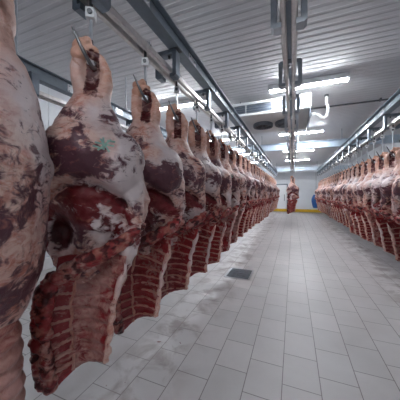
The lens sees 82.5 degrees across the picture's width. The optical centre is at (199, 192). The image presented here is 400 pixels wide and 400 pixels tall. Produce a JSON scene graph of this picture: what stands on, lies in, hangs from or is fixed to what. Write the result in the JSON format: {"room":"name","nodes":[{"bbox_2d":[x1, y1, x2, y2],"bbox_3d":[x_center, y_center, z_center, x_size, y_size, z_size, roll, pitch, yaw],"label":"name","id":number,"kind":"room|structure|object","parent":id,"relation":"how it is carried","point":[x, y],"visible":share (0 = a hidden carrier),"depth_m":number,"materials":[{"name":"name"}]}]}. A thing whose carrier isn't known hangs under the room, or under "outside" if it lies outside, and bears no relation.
{"room":"processing plant","nodes":[
{"label":"processing plant","id":0,"kind":"room"},
{"bbox_2d":[28,71,163,136],"bbox_3d":[0.112,-1.371,8.487,0.255,0.302,21.600,0,0,22],"label":"rail","id":1,"kind":"object","parent":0,"point":[34,76],"visible":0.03,"depth_m":3.07,"materials":[{"name":"metal"}]},
{"bbox_2d":[38,84,165,257],"bbox_3d":[-1.322,-0.355,10.152,0.120,4.030,24.200,0,0,22],"label":"wall","id":2,"kind":"structure","parent":0,"point":[49,111],"depth_m":5.06,"materials":[{"name":"white paint"}]},
{"bbox_2d":[42,257,54,270],"bbox_3d":[-1.239,1.535,10.118,0.060,0.250,24.200,0,0,22],"label":"baseboard","id":3,"kind":"structure","parent":2,"relation":"attached to","point":[48,263],"depth_m":4.97,"materials":[{"name":"white ceramic"}]},
{"bbox_2d":[161,103,206,298],"bbox_3d":[-0.258,0.112,2.617,0.678,2.278,0.477,0,0,-8],"label":"beef carcass","id":4,"kind":"object","parent":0,"point":[176,276],"visible":0.49,"depth_m":2.58},
{"bbox_2d":[14,0,399,166],"bbox_3d":[2.909,-2.349,8.453,9.000,0.090,24.251,0,0,22],"label":"ceiling","id":5,"kind":"structure","parent":0,"point":[234,40],"depth_m":3.77,"materials":[{"name":"white metal"}]},
{"bbox_2d":[15,1,18,54],"bbox_3d":[-2.244,-2.015,2.784,0.056,0.650,0.048,0,0,22],"label":"rod","id":6,"kind":"object","parent":5,"relation":"attached to","point":[16,2],"visible":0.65,"depth_m":2.78,"materials":[{"name":"metal"}]},
{"bbox_2d":[125,77,126,108],"bbox_3d":[-1.500,-2.015,4.608,0.056,0.650,0.048,0,0,22],"label":"rod","id":7,"kind":"object","parent":5,"relation":"attached to","point":[125,77],"visible":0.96,"depth_m":4.60,"materials":[{"name":"metal"}]},
{"bbox_2d":[160,96,205,110],"bbox_3d":[-0.489,-2.257,5.816,1.530,0.165,0.140,0,0,22],"label":"ceiling light","id":8,"kind":"object","parent":5,"relation":"attached to","point":[183,103],"visible":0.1,"depth_m":5.76,"materials":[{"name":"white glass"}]},
{"bbox_2d":[209,135,242,140],"bbox_3d":[1.023,-2.257,9.519,1.530,0.165,0.140,0,0,22],"label":"ceiling light","id":9,"kind":"object","parent":5,"relation":"attached to","point":[226,137],"visible":0.17,"depth_m":9.47,"materials":[{"name":"white plastic"}]},
{"bbox_2d":[268,84,284,94],"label":"ceiling light","id":10,"kind":"object","parent":5,"relation":"attached to","point":[274,88],"depth_m":4.92,"materials":[{"name":"white plastic"}]},
{"bbox_2d":[232,92,329,133],"bbox_3d":[2.116,-2.015,6.038,2.282,0.650,1.688,0,0,22],"label":"cooler","id":11,"kind":"object","parent":5,"relation":"attached to","point":[262,116],"visible":0.86,"depth_m":5.58,"materials":[{"name":"beige metal"}]},
{"bbox_2d":[233,106,244,113],"bbox_3d":[0.958,-2.045,5.682,0.356,0.210,0.055,0,0,22],"label":"grille","id":12,"kind":"object","parent":11,"relation":"attached to","point":[239,109],"depth_m":5.66,"materials":[{"name":"grey metal"}]},
{"bbox_2d":[246,102,271,112],"bbox_3d":[1.421,-2.045,5.493,0.596,0.210,0.055,0,0,22],"label":"grille","id":13,"kind":"object","parent":11,"relation":"attached to","point":[252,107],"depth_m":5.48,"materials":[{"name":"grey metal"}]},
{"bbox_2d":[273,97,301,109],"bbox_3d":[2.004,-2.045,5.255,0.616,0.210,0.055,0,0,22],"label":"grille","id":14,"kind":"object","parent":11,"relation":"attached to","point":[277,103],"depth_m":5.29,"materials":[{"name":"white metal"}]},
{"bbox_2d":[306,108,310,133],"bbox_3d":[2.764,-1.800,5.833,0.020,0.220,1.550,0,0,22],"label":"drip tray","id":15,"kind":"object","parent":11,"relation":"on","point":[308,115],"depth_m":5.50,"materials":[{"name":"metal"}]},
{"bbox_2d":[279,131,285,135],"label":"ceiling light","id":16,"kind":"object","parent":5,"relation":"attached to","point":[281,133],"depth_m":8.62,"materials":[{"name":"white plastic"}]},
{"bbox_2d":[285,158,309,160],"bbox_3d":[6.551,-2.257,15.364,1.530,0.165,0.140,0,0,22],"label":"ceiling light","id":17,"kind":"object","parent":5,"relation":"attached to","point":[297,159],"visible":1,"depth_m":15.25,"materials":[{"name":"white plastic"}]},
{"bbox_2d":[283,149,314,152],"bbox_3d":[5.172,-2.257,11.984,1.530,0.165,0.140,0,0,22],"label":"ceiling light","id":18,"kind":"object","parent":5,"relation":"attached to","point":[300,149],"visible":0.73,"depth_m":11.87,"materials":[{"name":"white plastic"}]},
{"bbox_2d":[261,162,354,171],"bbox_3d":[6.641,-2.015,17.595,9.000,0.650,0.130,0,0,22],"label":"cross beam","id":19,"kind":"structure","parent":5,"relation":"attached to","point":[341,166],"depth_m":17.07,"materials":[{"name":"metal"}]},
{"bbox_2d":[297,127,323,133],"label":"ceiling light","id":20,"kind":"object","parent":5,"relation":"attached to","point":[303,131],"depth_m":8.25,"materials":[{"name":"white plastic"}]},
{"bbox_2d":[229,134,399,152],"bbox_3d":[3.164,-2.015,9.077,9.000,0.650,0.130,0,0,22],"label":"cross beam","id":21,"kind":"structure","parent":5,"relation":"attached to","point":[388,138],"depth_m":8.57,"materials":[{"name":"metal"}]},
{"bbox_2d":[317,88,399,171],"bbox_3d":[4.513,-1.600,6.691,0.120,0.180,21.600,0,0,22],"label":"ceiling beam","id":22,"kind":"structure","parent":21,"relation":"attached to","point":[393,102],"depth_m":5.10,"materials":[{"name":"metal"}]},
{"bbox_2d":[296,72,350,88],"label":"ceiling light","id":23,"kind":"object","parent":5,"relation":"attached to","point":[327,79],"depth_m":4.55,"materials":[{"name":"white plastic"}]},
{"bbox_2d":[311,98,388,109],"bbox_3d":[4.639,-2.305,5.559,3.590,0.070,0.080,0,0,22],"label":"conduit","id":24,"kind":"object","parent":5,"relation":"attached to","point":[379,99],"visible":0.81,"depth_m":5.83,"materials":[{"name":"metal"}]},
{"bbox_3d":[-0.312,-2.015,0.559,9.000,0.650,0.130,0,0,22],"label":"cross beam","id":25,"kind":"structure","parent":5,"relation":"attached to","visible":0},
{"bbox_2d":[16,54,187,142],"bbox_3d":[0.041,-1.600,8.516,0.120,0.180,21.600,0,0,22],"label":"ceiling beam","id":26,"kind":"structure","parent":25,"relation":"attached to","point":[47,78],"depth_m":3.32,"materials":[{"name":"metal"}]},
{"bbox_2d":[126,0,277,173],"bbox_3d":[1.920,-1.600,7.749,0.120,0.180,21.600,0,0,22],"label":"ceiling beam","id":27,"kind":"structure","parent":25,"relation":"attached to","point":[152,12],"depth_m":2.62,"materials":[{"name":"metal"}]},
{"bbox_2d":[286,0,292,167],"bbox_3d":[2.315,-1.600,5.752,0.120,0.180,18.200,0,0,22],"label":"ceiling beam","id":28,"kind":"structure","parent":25,"relation":"attached to","point":[288,3],"depth_m":2.37,"materials":[{"name":"metal"}]},
{"bbox_2d":[19,212,399,399],"bbox_3d":[2.900,1.720,8.429,9.000,0.120,24.200,0,0,22],"label":"floor","id":29,"kind":"structure","parent":0,"point":[317,315],"depth_m":2.71,"materials":[{"name":"tile"}]},
{"bbox_2d":[224,267,253,279],"bbox_3d":[0.816,1.660,4.700,0.506,0.012,0.606,0,0,22],"label":"floor drain","id":30,"kind":"object","parent":29,"relation":"on","point":[237,273],"visible":1,"depth_m":4.69,"materials":[{"name":"metal"}]},
{"bbox_2d":[286,176,298,213],"bbox_3d":[5.494,0.112,13.498,0.712,2.278,0.501,0,0,10],"label":"beef carcass","id":31,"kind":"object","parent":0,"point":[292,190],"visible":1,"depth_m":13.44},
{"bbox_3d":[5.462,-1.103,13.509,0.145,0.569,0.143,0,0,22],"label":"hook","id":32,"kind":"object","parent":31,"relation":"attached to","visible":0},
{"bbox_2d":[271,0,307,172],"bbox_3d":[2.315,-1.371,5.752,0.250,0.302,18.200,0,0,22],"label":"rail","id":33,"kind":"object","parent":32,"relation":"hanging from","point":[297,23],"visible":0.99,"depth_m":2.29,"materials":[{"name":"metal"}]},
{"bbox_2d":[259,163,347,212],"bbox_3d":[7.494,-0.355,19.688,9.000,4.030,0.120,0,0,22],"label":"wall","id":34,"kind":"structure","parent":0,"point":[307,181],"depth_m":19.11,"materials":[{"name":"white paint"}]},
{"bbox_2d":[276,184,287,208],"bbox_3d":[6.935,0.280,19.706,1.230,2.140,0.230,0,0,22],"label":"door","id":35,"kind":"structure","parent":34,"relation":"in","point":[282,203],"depth_m":19.61,"materials":[{"name":"white metal"}]},
{"bbox_2d":[274,209,321,212],"bbox_3d":[7.453,1.480,19.586,8.960,0.240,0.100,0,0,22],"label":"trim","id":36,"kind":"structure","parent":34,"relation":"attached to","point":[281,210],"depth_m":19.08,"materials":[{"name":"yellow paint"}]},
{"bbox_2d":[311,194,317,207],"bbox_3d":[8.614,-0.295,16.910,0.638,2.810,0.308,0,0,22],"label":"plastic sheet","id":37,"kind":"object","parent":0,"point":[314,204],"visible":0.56,"depth_m":16.86,"materials":[{"name":"plastic"}]},
{"bbox_2d":[349,143,399,166],"bbox_3d":[7.122,-0.355,6.706,0.120,4.030,24.200,0,0,22],"label":"wall","id":38,"kind":"structure","parent":0,"point":[378,149],"depth_m":11.80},
{"bbox_2d":[391,177,399,224],"bbox_3d":[3.205,0.235,3.312,0.489,2.215,0.704,0,0,-36],"label":"beef carcass","id":39,"kind":"object","parent":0,"point":[395,200],"visible":1,"depth_m":3.46},
{"bbox_3d":[3.208,-1.028,3.305,0.143,0.719,0.145,0,0,-41],"label":"hook","id":40,"kind":"object","parent":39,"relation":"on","visible":0},
{"bbox_2d":[317,113,399,175],"bbox_3d":[4.594,-1.371,6.658,0.275,0.302,21.600,0,0,22],"label":"rail","id":41,"kind":"object","parent":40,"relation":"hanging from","point":[386,127],"visible":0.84,"depth_m":5.33,"materials":[{"name":"metal"}]},
{"bbox_2d":[362,139,368,165],"bbox_3d":[4.229,-1.028,5.805,0.143,0.718,0.145,0,0,-41],"label":"hook","id":42,"kind":"object","parent":41,"relation":"hanging from","point":[367,145],"visible":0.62,"depth_m":5.80,"materials":[{"name":"metal"}]},
{"bbox_2d":[351,159,370,238],"bbox_3d":[4.226,0.217,5.812,0.481,2.172,0.693,0,0,-36],"label":"beef carcass","id":43,"kind":"object","parent":42,"relation":"hanging from","point":[364,171],"visible":0.3,"depth_m":5.84},
{"bbox_2d":[369,134,375,163],"bbox_3d":[4.025,-1.028,5.302,0.145,0.718,0.143,0,0,44],"label":"hook","id":44,"kind":"object","parent":41,"relation":"hanging from","point":[374,140],"visible":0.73,"depth_m":5.30,"materials":[{"name":"metal"}]},
{"bbox_2d":[356,156,378,241],"bbox_3d":[4.026,0.199,5.303,0.463,2.128,0.668,0,0,-43],"label":"beef carcass","id":45,"kind":"object","parent":44,"relation":"hanging from","point":[370,166],"visible":0.3,"depth_m":5.33},
{"bbox_2d":[376,128,384,160],"bbox_3d":[3.820,-1.028,4.807,0.143,0.718,0.145,0,0,-37],"label":"hook","id":46,"kind":"object","parent":41,"relation":"hanging from","point":[382,135],"visible":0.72,"depth_m":4.80,"materials":[{"name":"metal"}]},
{"bbox_2d":[362,152,393,254],"bbox_3d":[3.811,0.199,4.813,0.466,2.126,0.688,0,0,-40],"label":"beef carcass","id":47,"kind":"object","parent":46,"relation":"hanging from","point":[379,164],"visible":0.36,"depth_m":4.85,"materials":[{"name":"red food"}]},
{"bbox_2d":[386,120,394,156],"bbox_3d":[3.617,-1.028,4.303,0.143,0.718,0.145,0,0,-44],"label":"hook","id":48,"kind":"object","parent":41,"relation":"hanging from","point":[392,128],"visible":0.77,"depth_m":4.30,"materials":[{"name":"metal"}]},
{"bbox_2d":[370,147,399,254],"bbox_3d":[3.622,0.201,4.300,0.469,2.127,0.667,0,0,-40],"label":"beef carcass","id":49,"kind":"object","parent":48,"relation":"hanging from","point":[390,163],"visible":0.58,"depth_m":4.33},
{"bbox_3d":[5.231,0.078,16.056,0.710,2.202,0.496,0,0,0],"label":"beef carcass","id":50,"kind":"object","parent":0,"visible":0},
{"bbox_3d":[5.197,-1.103,16.059,0.145,0.569,0.143,0,0,0],"label":"hook","id":51,"kind":"object","parent":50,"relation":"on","visible":0},
{"bbox_2d":[72,0,276,176],"bbox_3d":[1.839,-1.371,7.782,0.275,0.302,21.600,0,0,22],"label":"rail","id":52,"kind":"object","parent":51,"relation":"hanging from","point":[105,11],"visible":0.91,"depth_m":2.38,"materials":[{"name":"metal"}]},
{"bbox_2d":[71,0,96,69],"bbox_3d":[-0.740,-1.103,1.492,0.145,0.568,0.143,0,0,-12],"label":"hook","id":53,"kind":"object","parent":52,"relation":"hanging from","point":[90,12],"visible":0.8,"depth_m":1.50,"materials":[{"name":"metal"}]},
{"bbox_2d":[27,36,149,395],"bbox_3d":[-0.694,0.109,1.496,0.708,2.277,0.480,0,0,-9],"label":"beef carcass","id":54,"kind":"object","parent":53,"relation":"hanging from","point":[100,199],"visible":0.95,"depth_m":1.44,"materials":[{"name":"red food"}]},
{"bbox_2d":[133,74,149,102],"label":"hook","id":55,"kind":"object","parent":52,"relation":"hanging from","point":[147,101],"depth_m":2.00,"materials":[{"name":"metal"}]},
{"bbox_2d":[113,79,185,334],"bbox_3d":[-0.473,0.109,2.058,0.704,2.277,0.489,0,0,-9],"label":"beef carcass","id":56,"kind":"object","parent":55,"relation":"hanging from","point":[140,294],"visible":0.66,"depth_m":2.02},
{"bbox_2d":[141,50,148,84],"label":"hook","id":57,"kind":"object","parent":52,"relation":"hanging from","point":[145,62],"depth_m":2.07,"materials":[{"name":"metal"}]},
{"bbox_2d":[168,101,179,121],"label":"hook","id":58,"kind":"object","parent":52,"relation":"hanging from","point":[175,116],"depth_m":2.56,"materials":[{"name":"metal"}]},
{"bbox_2d":[174,81,178,107],"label":"hook","id":59,"kind":"object","parent":52,"relation":"hanging from","point":[176,89],"depth_m":2.63,"materials":[{"name":"metal"}]},
{"bbox_2d":[191,94,200,134],"bbox_3d":[-0.058,-1.103,3.174,0.145,0.568,0.143,0,0,-3],"label":"hook","id":60,"kind":"object","parent":52,"relation":"hanging from","point":[196,105],"visible":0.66,"depth_m":3.17,"materials":[{"name":"metal"}]},
{"bbox_2d":[188,119,222,276],"bbox_3d":[-0.023,0.110,3.179,0.678,2.277,0.489,0,0,-3],"label":"beef carcass","id":61,"kind":"object","parent":60,"relation":"hanging from","point":[197,143],"visible":0.39,"depth_m":3.14},
{"bbox_2d":[207,109,214,142],"bbox_3d":[0.171,-1.103,3.734,0.145,0.568,0.143,0,0,-4],"label":"hook","id":62,"kind":"object","parent":52,"relation":"hanging from","point":[211,118],"visible":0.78,"depth_m":3.73,"materials":[{"name":"metal"}]},
{"bbox_2d":[205,130,231,263],"bbox_3d":[0.211,0.125,3.740,0.673,2.317,0.467,0,0,-9],"label":"beef carcass","id":63,"kind":"object","parent":62,"relation":"hanging from","point":[212,149],"visible":0.35,"depth_m":3.70},
{"bbox_2d":[218,120,224,149],"bbox_3d":[0.399,-1.103,4.294,0.145,0.568,0.143,0,0,-4],"label":"hook","id":64,"kind":"object","parent":52,"relation":"hanging from","point":[221,128],"visible":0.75,"depth_m":4.30,"materials":[{"name":"metal"}]},
{"bbox_2d":[217,139,240,251],"bbox_3d":[0.444,0.105,4.294,0.677,2.266,0.459,0,0,-1],"label":"beef carcass","id":65,"kind":"object","parent":64,"relation":"hanging from","point":[223,154],"visible":0.32,"depth_m":4.25,"materials":[{"name":"red food"}]},
{"bbox_2d":[226,128,232,153],"bbox_3d":[0.626,-1.103,4.856,0.145,0.568,0.143,0,0,0],"label":"hook","id":66,"kind":"object","parent":52,"relation":"hanging from","point":[229,136],"visible":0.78,"depth_m":4.86,"materials":[{"name":"metal"}]},
{"bbox_2d":[227,145,247,243],"bbox_3d":[0.671,0.088,4.851,0.702,2.224,0.476,0,0,3],"label":"beef carcass","id":67,"kind":"object","parent":66,"relation":"hanging from","point":[232,159],"visible":0.24,"depth_m":4.79,"materials":[{"name":"red"}]},
{"bbox_3d":[1.772,-1.103,7.655,0.145,0.569,0.143,0,0,-7],"label":"hook","id":68,"kind":"object","parent":52,"relation":"hanging from","visible":0},
{"bbox_2d":[252,163,263,223],"bbox_3d":[1.801,0.082,7.659,0.690,2.203,0.486,0,0,-11],"label":"beef carcass","id":69,"kind":"object","parent":68,"relation":"hanging from","point":[255,168],"visible":0.16,"depth_m":7.60},
{"bbox_3d":[2.685,-1.103,9.896,0.145,0.569,0.143,0,0,-4],"label":"hook","id":70,"kind":"object","parent":52,"relation":"hanging from","visible":0},
{"bbox_2d":[261,169,269,216],"bbox_3d":[2.720,0.082,9.899,0.674,2.210,0.467,0,0,-7],"label":"beef carcass","id":71,"kind":"object","parent":70,"relation":"hanging from","point":[268,193],"visible":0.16,"depth_m":9.83},
{"bbox_3d":[1.314,-1.103,6.535,0.145,0.569,0.143,0,0,-4],"label":"hook","id":72,"kind":"object","parent":52,"relation":"hanging from","visible":0},
{"bbox_2d":[245,157,259,228],"bbox_3d":[1.350,0.077,6.539,0.710,2.193,0.512,0,0,-4],"label":"beef carcass","id":73,"kind":"object","parent":72,"relation":"hanging from","point":[248,162],"visible":0.19,"depth_m":6.47},
{"bbox_3d":[0.857,-1.103,5.415,0.145,0.569,0.143,0,0,-5],"label":"hook","id":74,"kind":"object","parent":52,"relation":"hanging from","visible":0},
{"bbox_2d":[235,150,251,236],"bbox_3d":[0.892,0.082,5.419,0.700,2.205,0.505,0,0,-5],"label":"beef carcass","id":75,"kind":"object","parent":74,"relation":"hanging from","point":[239,160],"visible":0.21,"depth_m":5.36},
{"bbox_3d":[1.087,-1.103,5.974,0.145,0.569,0.143,0,0,-8],"label":"hook","id":76,"kind":"object","parent":52,"relation":"hanging from","visible":0},
{"bbox_2d":[241,154,255,232],"bbox_3d":[1.129,0.077,5.981,0.710,2.196,0.494,0,0,-12],"label":"beef carcass","id":77,"kind":"object","parent":76,"relation":"hanging from","point":[244,163],"visible":0.16,"depth_m":5.93},
{"bbox_3d":[2.001,-1.103,8.215,0.145,0.569,0.143,0,0,-8],"label":"hook","id":78,"kind":"object","parent":52,"relation":"hanging from","visible":0},
{"bbox_2d":[255,165,265,222],"bbox_3d":[2.036,0.109,8.222,0.669,2.273,0.483,0,0,-8],"label":"beef carcass","id":79,"kind":"object","parent":78,"relation":"hanging from","point":[264,200],"visible":0.12,"depth_m":8.16},
{"bbox_3d":[2.457,-1.103,9.336,0.145,0.569,0.143,0,0,-5],"label":"hook","id":80,"kind":"object","parent":52,"relation":"hanging from","visible":0},
{"bbox_2d":[259,168,268,219],"bbox_3d":[2.491,0.111,9.342,0.665,2.279,0.480,0,0,-5],"label":"beef carcass","id":81,"kind":"object","parent":80,"relation":"hanging from","point":[259,168],"visible":0.12,"depth_m":9.27},
{"bbox_3d":[2.912,-1.103,10.457,0.145,0.569,0.143,0,0,0],"label":"hook","id":82,"kind":"object","parent":52,"relation":"hanging from","visible":0},
{"bbox_2d":[263,171,271,216],"bbox_3d":[2.953,0.104,10.459,0.690,2.265,0.480,0,0,-5],"label":"beef carcass","id":83,"kind":"object","parent":82,"relation":"hanging from","point":[263,171],"visible":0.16,"depth_m":10.38},
{"bbox_3d":[-0.962,-1.103,1.038,0.143,0.569,0.145,0,0,-13],"label":"hook","id":84,"kind":"object","parent":52,"relation":"hanging from","visible":0},
{"bbox_2d":[0,0,53,399],"bbox_3d":[-0.954,0.106,1.004,0.479,2.272,0.691,0,0,-16],"label":"beef carcass","id":85,"kind":"object","parent":84,"relation":"hanging from","point":[26,164],"visible":1,"depth_m":0.99},
{"bbox_3d":[2.229,-1.103,8.775,0.145,0.569,0.143,0,0,-7],"label":"hook","id":86,"kind":"object","parent":52,"relation":"hanging from","visible":0},
{"bbox_2d":[257,166,267,220],"bbox_3d":[2.276,0.104,8.775,0.717,2.265,0.486,0,0,-4],"label":"beef carcass","id":87,"kind":"object","parent":86,"relation":"hanging from","point":[260,172],"visible":0.19,"depth_m":8.72},
{"bbox_3d":[1.542,-1.103,7.095,0.145,0.569,0.143,0,0,-3],"label":"hook","id":88,"kind":"object","parent":52,"relation":"hanging from","visible":0},
{"bbox_2d":[249,160,260,226],"bbox_3d":[1.583,0.080,7.100,0.679,2.204,0.472,0,0,-8],"label":"beef carcass","id":89,"kind":"object","parent":88,"relation":"hanging from","point":[252,166],"visible":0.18,"depth_m":7.04},
{"bbox_3d":[3.145,-1.103,11.015,0.145,0.569,0.143,0,0,-9],"label":"hook","id":90,"kind":"object","parent":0,"visible":0},
{"bbox_2d":[264,172,272,217],"bbox_3d":[3.173,0.138,11.021,0.663,2.343,0.467,0,0,-14],"label":"beef carcass","id":91,"kind":"object","parent":90,"relation":"hanging from","point":[265,172],"visible":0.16,"depth_m":10.96},
{"bbox_3d":[3.372,-1.103,11.576,0.145,0.569,0.143,0,0,-6],"label":"hook","id":92,"kind":"object","parent":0,"visible":0},
{"bbox_2d":[266,173,273,213],"bbox_3d":[3.417,0.094,11.577,0.684,2.240,0.464,0,0,-3],"label":"beef carcass","id":93,"kind":"object","parent":92,"relation":"hanging from","point":[266,173],"visible":0.17,"depth_m":11.52},
{"bbox_3d":[3.600,-1.103,12.136,0.145,0.569,0.143,0,0,-5],"label":"hook","id":94,"kind":"object","parent":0,"visible":0},
{"bbox_2d":[267,174,274,211],"bbox_3d":[3.636,0.075,12.138,0.723,2.193,0.501,0,0,-8],"label":"beef carcass","id":95,"kind":"object","parent":94,"relation":"hanging from","point":[267,174],"visible":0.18,"depth_m":12.06},
{"bbox_3d":[3.413,-1.028,3.802,0.145,0.719,0.143,0,0,43],"label":"hook","id":96,"kind":"object","parent":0,"visible":0},
{"bbox_2d":[379,149,399,260],"bbox_3d":[3.413,0.206,3.803,0.467,2.147,0.674,0,0,-44],"label":"beef carcass","id":97,"kind":"object","parent":96,"relation":"hanging from","point":[385,188],"visible":0.75,"depth_m":3.85},
{"bbox_3d":[4.433,-1.028,6.303,0.143,0.719,0.145,0,0,-44],"label":"hook","id":98,"kind":"object","parent":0,"visible":0},
{"bbox_2d":[346,161,363,235],"bbox_3d":[4.429,0.220,6.310,0.488,2.179,0.702,0,0,-40],"label":"beef carcass","id":99,"kind":"object","parent":98,"relation":"hanging from","point":[358,169],"visible":0.29,"depth_m":6.34},
{"bbox_3d":[4.637,-1.028,6.805,0.143,0.719,0.145,0,0,-41],"label":"hook","id":100,"kind":"object","parent":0,"visible":0},
{"bbox_2d":[342,164,365,239],"bbox_3d":[4.624,0.238,6.810,0.494,2.224,0.728,0,0,-44],"label":"beef carcass","id":101,"kind":"object","parent":100,"relation":"hanging from","point":[344,199],"visible":0.27,"depth_m":6.85,"materials":[{"name":"red food"}]},
{"bbox_3d":[4.841,-1.028,7.305,0.143,0.719,0.145,0,0,-40],"label":"hook","id":102,"kind":"object","parent":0,"visible":0},
{"bbox_2d":[339,166,352,226],"bbox_3d":[4.843,0.193,7.308,0.482,2.109,0.668,0,0,-40],"label":"beef carcass","id":103,"kind":"object","parent":102,"relation":"hanging from","point":[349,171],"visible":0.18,"depth_m":7.35},
{"bbox_3d":[5.044,-1.028,7.808,0.143,0.719,0.145,0,0,-36],"label":"hook","id":104,"kind":"object","parent":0,"visible":0},
{"bbox_2d":[337,168,348,225],"bbox_3d":[5.045,0.195,7.809,0.458,2.118,0.661,0,0,-33],"label":"beef carcass","id":105,"kind":"object","parent":104,"relation":"hanging from","point":[345,173],"visible":0.18,"depth_m":7.86},
{"bbox_3d":[5.248,-1.028,8.308,0.143,0.719,0.145,0,0,-36],"label":"hook","id":106,"kind":"object","parent":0,"visible":0},
{"bbox_2d":[334,169,346,223],"bbox_3d":[5.245,0.192,8.315,0.491,2.109,0.707,0,0,-32],"label":"beef carcass","id":107,"kind":"object","parent":106,"relation":"hanging from","point":[342,174],"visible":0.33,"depth_m":8.36},
{"bbox_3d":[5.453,-1.028,8.807,0.143,0.719,0.145,0,0,-37],"label":"hook","id":108,"kind":"object","parent":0,"visible":0},
{"bbox_2d":[332,171,341,221],"bbox_3d":[5.456,0.207,8.809,0.469,2.144,0.650,0,0,-37],"label":"beef carcass","id":109,"kind":"object","parent":108,"relation":"hanging from","point":[339,175],"visible":0.19,"depth_m":8.87},
{"bbox_3d":[5.656,-1.028,9.308,0.143,0.719,0.145,0,0,-36],"label":"hook","id":110,"kind":"object","parent":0,"visible":0},
{"bbox_2d":[329,172,340,220],"bbox_3d":[5.647,0.207,9.314,0.465,2.146,0.686,0,0,-38],"label":"beef carcass","id":111,"kind":"object","parent":110,"relation":"hanging from","point":[336,182],"visible":0.16,"depth_m":9.37},
{"bbox_3d":[5.862,-1.028,9.801,0.145,0.719,0.143,0,0,42],"label":"hook","id":112,"kind":"object","parent":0,"visible":0},
{"bbox_2d":[328,173,337,219],"bbox_3d":[5.867,0.215,9.798,0.479,2.160,0.680,0,0,-44],"label":"beef carcass","id":113,"kind":"object","parent":112,"relation":"hanging from","point":[334,177],"visible":0.18,"depth_m":9.84},
{"bbox_3d":[6.066,-1.028,10.302,0.145,0.719,0.143,0,0,43],"label":"hook","id":114,"kind":"object","parent":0,"visible":0},
{"bbox_2d":[325,174,334,217],"bbox_3d":[6.052,0.211,10.306,0.736,2.158,0.499,0,0,41],"label":"beef carcass","id":115,"kind":"object","parent":114,"relation":"hanging from","point":[332,180],"visible":0.14,"depth_m":10.35},
{"bbox_3d":[6.269,-1.028,10.806,0.143,0.719,0.145,0,0,-39],"label":"hook","id":116,"kind":"object","parent":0,"visible":0},
{"bbox_2d":[325,175,332,217],"bbox_3d":[6.270,0.225,10.807,0.461,2.192,0.666,0,0,-36],"label":"beef carcass","id":117,"kind":"object","parent":116,"relation":"hanging from","point":[332,175],"visible":0.12,"depth_m":10.85},
{"bbox_3d":[6.473,-1.028,11.304,0.143,0.719,0.145,0,0,-42],"label":"hook","id":118,"kind":"object","parent":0,"visible":0},
{"bbox_2d":[323,175,331,215],"bbox_3d":[6.477,0.217,11.301,0.483,2.166,0.686,0,0,-37],"label":"beef carcass","id":119,"kind":"object","parent":118,"relation":"hanging from","point":[324,199],"visible":0.16,"depth_m":11.36},
{"bbox_3d":[6.678,-1.028,11.801,0.145,0.719,0.143,0,0,42],"label":"hook","id":120,"kind":"object","parent":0,"visible":0},
{"bbox_2d":[322,176,330,213],"bbox_3d":[6.673,0.194,11.807,0.488,2.115,0.703,0,0,-43],"label":"beef carcass","id":121,"kind":"object","parent":120,"relation":"hanging from","point":[329,176],"visible":0.13,"depth_m":11.86},
{"bbox_3d":[6.882,-1.028,12.301,0.145,0.719,0.143,0,0,42],"label":"hook","id":122,"kind":"object","parent":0,"visible":0},
{"bbox_2d":[320,177,328,213],"bbox_3d":[6.883,0.204,12.303,0.690,2.135,0.498,0,0,42],"label":"beef carcass","id":123,"kind":"object","parent":122,"relation":"hanging from","point":[328,177],"visible":0.21,"depth_m":12.36},
{"bbox_3d":[7.085,-1.028,12.803,0.143,0.719,0.145,0,0,-45],"label":"hook","id":124,"kind":"object","parent":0,"visible":0},
{"bbox_2d":[320,178,326,212],"bbox_3d":[7.075,0.206,12.807,0.689,2.144,0.468,0,0,43],"label":"beef carcass","id":125,"kind":"object","parent":124,"relation":"hanging from","point":[326,178],"visible":0.15,"depth_m":12.85},
{"bbox_3d":[7.289,-1.028,13.305,0.143,0.719,0.145,0,0,-40],"label":"hook","id":126,"kind":"object","parent":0,"visible":0},
{"bbox_2d":[319,178,325,212],"bbox_3d":[7.287,0.216,13.312,0.475,2.169,0.683,0,0,-35],"label":"beef carcass","id":127,"kind":"object","parent":126,"relation":"hanging from","point":[325,178],"visible":0.23,"depth_m":13.37},
{"bbox_3d":[7.698,-1.028,14.302,0.145,0.719,0.143,0,0,44],"label":"hook","id":128,"kind":"object","parent":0,"visible":0},
{"bbox_2d":[317,179,323,210],"bbox_3d":[7.693,0.227,14.308,0.501,2.196,0.721,0,0,-41],"label":"beef carcass","id":129,"kind":"object","parent":128,"relation":"hanging from","point":[323,179],"visible":0.18,"depth_m":14.35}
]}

